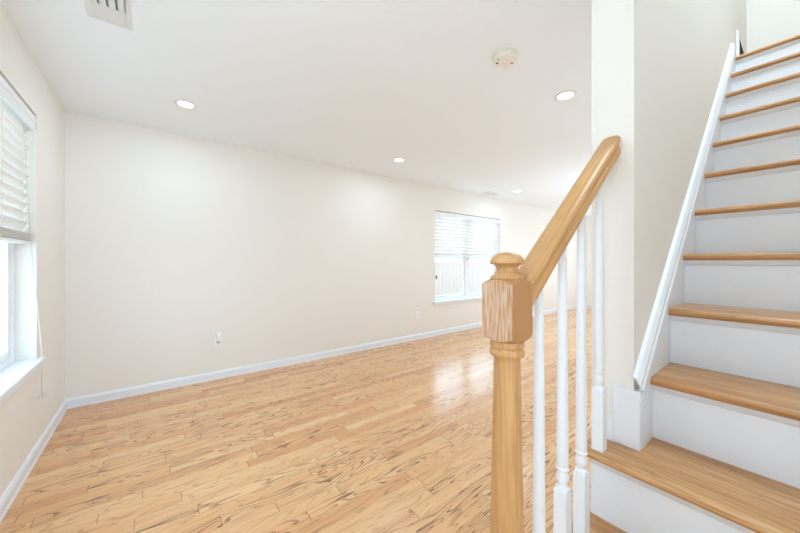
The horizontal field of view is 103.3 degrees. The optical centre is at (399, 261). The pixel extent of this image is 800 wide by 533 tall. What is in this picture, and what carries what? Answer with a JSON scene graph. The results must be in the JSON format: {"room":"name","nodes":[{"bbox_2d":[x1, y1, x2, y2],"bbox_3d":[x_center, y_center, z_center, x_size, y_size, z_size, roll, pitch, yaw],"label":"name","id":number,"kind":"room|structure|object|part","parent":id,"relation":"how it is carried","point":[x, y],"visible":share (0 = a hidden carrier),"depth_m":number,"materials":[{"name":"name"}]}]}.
{"room":"empty living room","nodes":[
{"label":"empty living room","id":0,"kind":"room"},
{"bbox_2d":[0,2,64,497],"bbox_3d":[-0.940,-0.016,0.134,0.140,2.500,6.565,0,0,-38],"label":"wall","id":1,"kind":"structure","parent":0,"point":[24,417],"depth_m":2.02,"materials":[{"name":"white paint"}]},
{"bbox_2d":[0,242,46,404],"bbox_3d":[-1.797,-0.131,1.257,0.185,1.606,1.930,0,0,-38],"label":"window","id":2,"kind":"structure","parent":1,"relation":"in","point":[13,374],"depth_m":1.89,"materials":[{"name":"white plastic"}]},
{"bbox_3d":[-2.124,0.198,1.591,0.022,0.758,0.830,0,0,-38],"label":"sash","id":3,"kind":"part","parent":2,"relation":"part of","materials":[{"name":"white plastic"}]},
{"bbox_3d":[-1.846,-0.161,1.219,0.060,1.546,1.830,0,0,-38],"label":"frame","id":4,"kind":"part","parent":2,"relation":"part of","materials":[{"name":"white plastic"}]},
{"bbox_3d":[-1.777,0.642,1.272,0.135,0.059,1.930,0,0,-38],"label":"sill","id":5,"kind":"part","parent":2,"relation":"part of","materials":[{"name":"white paint"}]},
{"bbox_2d":[0,75,47,398],"bbox_3d":[-1.759,-0.035,1.286,0.138,1.774,1.818,0,0,-38],"label":"window blind","id":6,"kind":"object","parent":2,"relation":"attached to","point":[14,114],"visible":1,"depth_m":1.79,"materials":[{"name":"white plastic"}]},
{"bbox_3d":[-2.027,-0.499,1.572,0.064,0.756,0.002,0,0,-38],"label":"ladder cord","id":7,"kind":"part","parent":6,"relation":"part of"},
{"bbox_3d":[-1.788,-0.120,1.264,0.060,0.018,1.810,0,0,-38],"label":"rail","id":8,"kind":"part","parent":6,"relation":"part of","materials":[{"name":"white plastic"}]},
{"bbox_3d":[-2.235,-0.009,1.926,0.013,1.635,0.080,0,0,30],"label":"lift cord","id":9,"kind":"part","parent":6,"relation":"part of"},
{"bbox_3d":[-2.243,-0.001,1.935,0.012,1.650,0.085,0,0,23],"label":"lift cord","id":10,"kind":"part","parent":6,"relation":"part of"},
{"bbox_2d":[0,399,67,522],"bbox_3d":[-1.019,1.192,0.364,0.018,0.084,5.825,0,0,-38],"label":"baseboard","id":11,"kind":"structure","parent":1,"relation":"attached to","point":[16,484],"depth_m":1.85,"materials":[{"name":"white paint"}]},
{"bbox_2d":[0,0,590,215],"bbox_3d":[3.071,-1.326,3.251,10.300,0.120,6.565,0,0,-38],"label":"ceiling","id":12,"kind":"structure","parent":0,"point":[359,85],"depth_m":2.21,"materials":[{"name":"white paint"}]},
{"bbox_2d":[84,0,132,30],"bbox_3d":[-1.428,-1.259,1.545,0.176,0.014,0.332,0,0,-38],"label":"ceiling vent","id":13,"kind":"object","parent":12,"relation":"in","point":[115,12],"visible":1,"depth_m":1.59,"materials":[{"name":"white metal"}]},
{"bbox_3d":[-1.481,-1.263,1.613,0.132,0.002,0.115,0,0,-38],"label":"damper plate","id":14,"kind":"part","parent":13,"relation":"part of","materials":[{"name":"white metal"}]},
{"bbox_2d":[174,99,196,108],"bbox_3d":[-1.720,-1.263,2.539,0.152,0.006,0.152,0,0,-38],"label":"recessed light","id":15,"kind":"object","parent":12,"relation":"in","point":[186,104],"visible":1,"depth_m":2.54,"materials":[{"name":"white glass"}]},
{"bbox_2d":[393,158,404,161],"bbox_3d":[-0.013,-1.263,3.928,0.152,0.006,0.152,0,0,-38],"label":"recessed light","id":16,"kind":"object","parent":12,"relation":"in","point":[395,159],"visible":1,"depth_m":3.92,"materials":[{"name":"white glass"}]},
{"bbox_2d":[484,191,499,194],"bbox_3d":[1.685,-1.260,5.818,0.300,0.012,0.150,0,0,-38],"label":"ceiling vent","id":17,"kind":"object","parent":12,"relation":"in","point":[489,192],"visible":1,"depth_m":5.80,"materials":[{"name":"white metal"}]},
{"bbox_2d":[492,48,517,67],"bbox_3d":[0.644,-1.244,1.942,0.148,0.044,0.148,0,0,-38],"label":"smoke detector","id":18,"kind":"object","parent":12,"relation":"attached to","point":[505,57],"visible":1,"depth_m":1.91,"materials":[{"name":"plastic"}]},
{"bbox_3d":[0.644,-1.259,1.942,0.148,0.013,0.148,0,0,-38],"label":"plate","id":19,"kind":"part","parent":18,"relation":"part of","materials":[{"name":"plastic"}]},
{"bbox_2d":[554,90,576,100],"bbox_3d":[1.257,-1.263,2.408,0.152,0.006,0.152,0,0,-38],"label":"recessed light","id":20,"kind":"object","parent":12,"relation":"in","point":[565,95],"visible":1,"depth_m":2.40,"materials":[{"name":"white glass"}]},
{"bbox_2d":[0,307,590,532],"bbox_3d":[3.071,1.294,3.251,10.300,0.120,6.565,0,0,-38],"label":"floor","id":21,"kind":"structure","parent":0,"point":[395,438],"depth_m":2.05,"materials":[{"name":"brown wood"}]},
{"bbox_2d":[572,34,799,532],"bbox_3d":[1.605,-0.188,1.175,2.878,2.844,1.046,0,0,-38],"label":"staircase","id":22,"kind":"structure","parent":21,"relation":"on","point":[711,423],"depth_m":1.08,"materials":[{"name":"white wood"}]},
{"bbox_2d":[482,135,620,532],"bbox_3d":[0.461,0.298,0.878,0.643,1.449,0.077,0,0,-38],"label":"stair railing","id":23,"kind":"object","parent":22,"relation":"on","point":[509,296],"visible":1,"depth_m":0.79,"materials":[{"name":"brown wood"}]},
{"bbox_3d":[0.238,0.614,0.704,0.077,0.816,0.077,0,0,-38],"label":"newel post","id":24,"kind":"part","parent":23,"relation":"part of","materials":[{"name":"brown wood"}]},
{"bbox_3d":[0.491,-0.153,0.901,0.568,0.548,0.059,0,0,-38],"label":"handrail","id":25,"kind":"part","parent":23,"relation":"part of","materials":[{"name":"brown wood"}]},
{"bbox_3d":[1.596,-0.598,1.663,2.138,2.023,0.021,0,0,-38],"label":"cap moulding","id":26,"kind":"part","parent":22,"relation":"part of","materials":[{"name":"white paint"}]},
{"bbox_2d":[65,111,576,398],"bbox_3d":[1.155,-0.016,5.831,10.160,2.500,0.140,0,0,-38],"label":"wall","id":27,"kind":"structure","parent":0,"point":[174,242],"depth_m":3.42,"materials":[{"name":"white paint"}]},
{"bbox_2d":[214,336,221,347],"bbox_3d":[-1.922,0.846,3.345,0.070,0.114,0.009,0,0,-38],"label":"wall outlet","id":28,"kind":"object","parent":27,"relation":"attached to","point":[216,345],"visible":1,"depth_m":3.34,"materials":[{"name":"white plastic"}]},
{"bbox_2d":[216,333,220,342],"bbox_3d":[-1.906,0.796,3.324,0.044,0.097,0.042,0,0,-38],"label":"plug","id":29,"kind":"object","parent":28,"relation":"attached to","point":[218,335],"visible":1,"depth_m":3.32,"materials":[{"name":"white plastic"}]},
{"bbox_2d":[66,305,575,408],"bbox_3d":[1.157,1.192,5.731,10.040,0.084,0.018,0,0,-38],"label":"baseboard","id":30,"kind":"structure","parent":27,"relation":"attached to","point":[79,401],"depth_m":3.47,"materials":[{"name":"white paint"}]},
{"bbox_2d":[433,230,495,304],"bbox_3d":[1.271,-0.072,5.905,1.926,1.587,0.185,0,0,-38],"label":"window","id":31,"kind":"structure","parent":27,"relation":"in","point":[465,296],"depth_m":5.89,"materials":[{"name":"white plastic"}]},
{"bbox_3d":[0.872,0.252,5.662,0.828,0.748,0.022,0,0,-38],"label":"sash","id":32,"kind":"part","parent":31,"relation":"part of","materials":[{"name":"white plastic"}]},
{"bbox_3d":[1.287,0.692,5.885,1.926,0.059,0.135,0,0,-38],"label":"sill","id":33,"kind":"part","parent":31,"relation":"part of","materials":[{"name":"white paint"}]},
{"bbox_2d":[435,211,499,278],"bbox_3d":[1.283,-0.285,5.889,1.814,1.138,0.078,0,0,-38],"label":"window blind","id":34,"kind":"object","parent":31,"relation":"attached to","point":[459,223],"visible":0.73,"depth_m":5.82,"materials":[{"name":"white plastic"}]},
{"bbox_3d":[1.279,-0.037,5.895,1.806,0.018,0.060,0,0,-38],"label":"rail","id":35,"kind":"part","parent":34,"relation":"part of","materials":[{"name":"white plastic"}]},
{"bbox_3d":[1.605,0.252,6.232,0.828,0.748,0.022,0,0,-38],"label":"sash","id":36,"kind":"part","parent":31,"relation":"part of","materials":[{"name":"white glass"}]},
{"bbox_2d":[586,216,590,303],"bbox_3d":[6.192,-0.016,7.531,0.120,2.500,3.355,0,0,-38],"label":"wall","id":37,"kind":"structure","parent":0,"point":[588,218],"depth_m":8.72,"materials":[{"name":"white paint"}]},
{"bbox_2d":[591,0,746,448],"bbox_3d":[3.965,-1.291,3.596,8.225,5.050,0.126,0,0,-38],"label":"wall","id":38,"kind":"structure","parent":0,"point":[657,66],"depth_m":1.11,"materials":[{"name":"white paint"}]},
{"bbox_2d":[736,29,743,55],"bbox_3d":[2.889,-1.665,2.671,0.640,0.300,0.016,0,0,-38],"label":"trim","id":39,"kind":"structure","parent":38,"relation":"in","point":[739,49],"depth_m":2.48,"materials":[{"name":"white paint"}]},
{"bbox_2d":[747,0,799,51],"bbox_3d":[3.521,-1.291,2.591,0.120,5.050,1.170,0,0,-38],"label":"wall","id":40,"kind":"structure","parent":0,"point":[769,22],"depth_m":2.80,"materials":[{"name":"white paint"}]},
{"label":"outside","id":41,"kind":"structure","parent":0,"visible":0},
{"bbox_3d":[-6.136,1.784,7.896,80.000,0.100,100.000,0,0,-38],"label":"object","id":42,"kind":"structure","parent":41,"visible":0},
{"bbox_2d":[435,261,492,295],"bbox_3d":[1.384,0.849,9.383,10.700,1.770,0.060,0,0,-38],"label":"fence","id":43,"kind":"object","parent":42,"relation":"on","point":[448,281],"visible":0.09,"depth_m":9.63,"materials":[{"name":"beige plastic"}]},
{"bbox_3d":[1.384,-0.006,9.383,10.700,0.060,0.060,0,0,-38],"label":"rail","id":44,"kind":"part","parent":43,"relation":"part of","materials":[{"name":"white plastic"}]}
]}

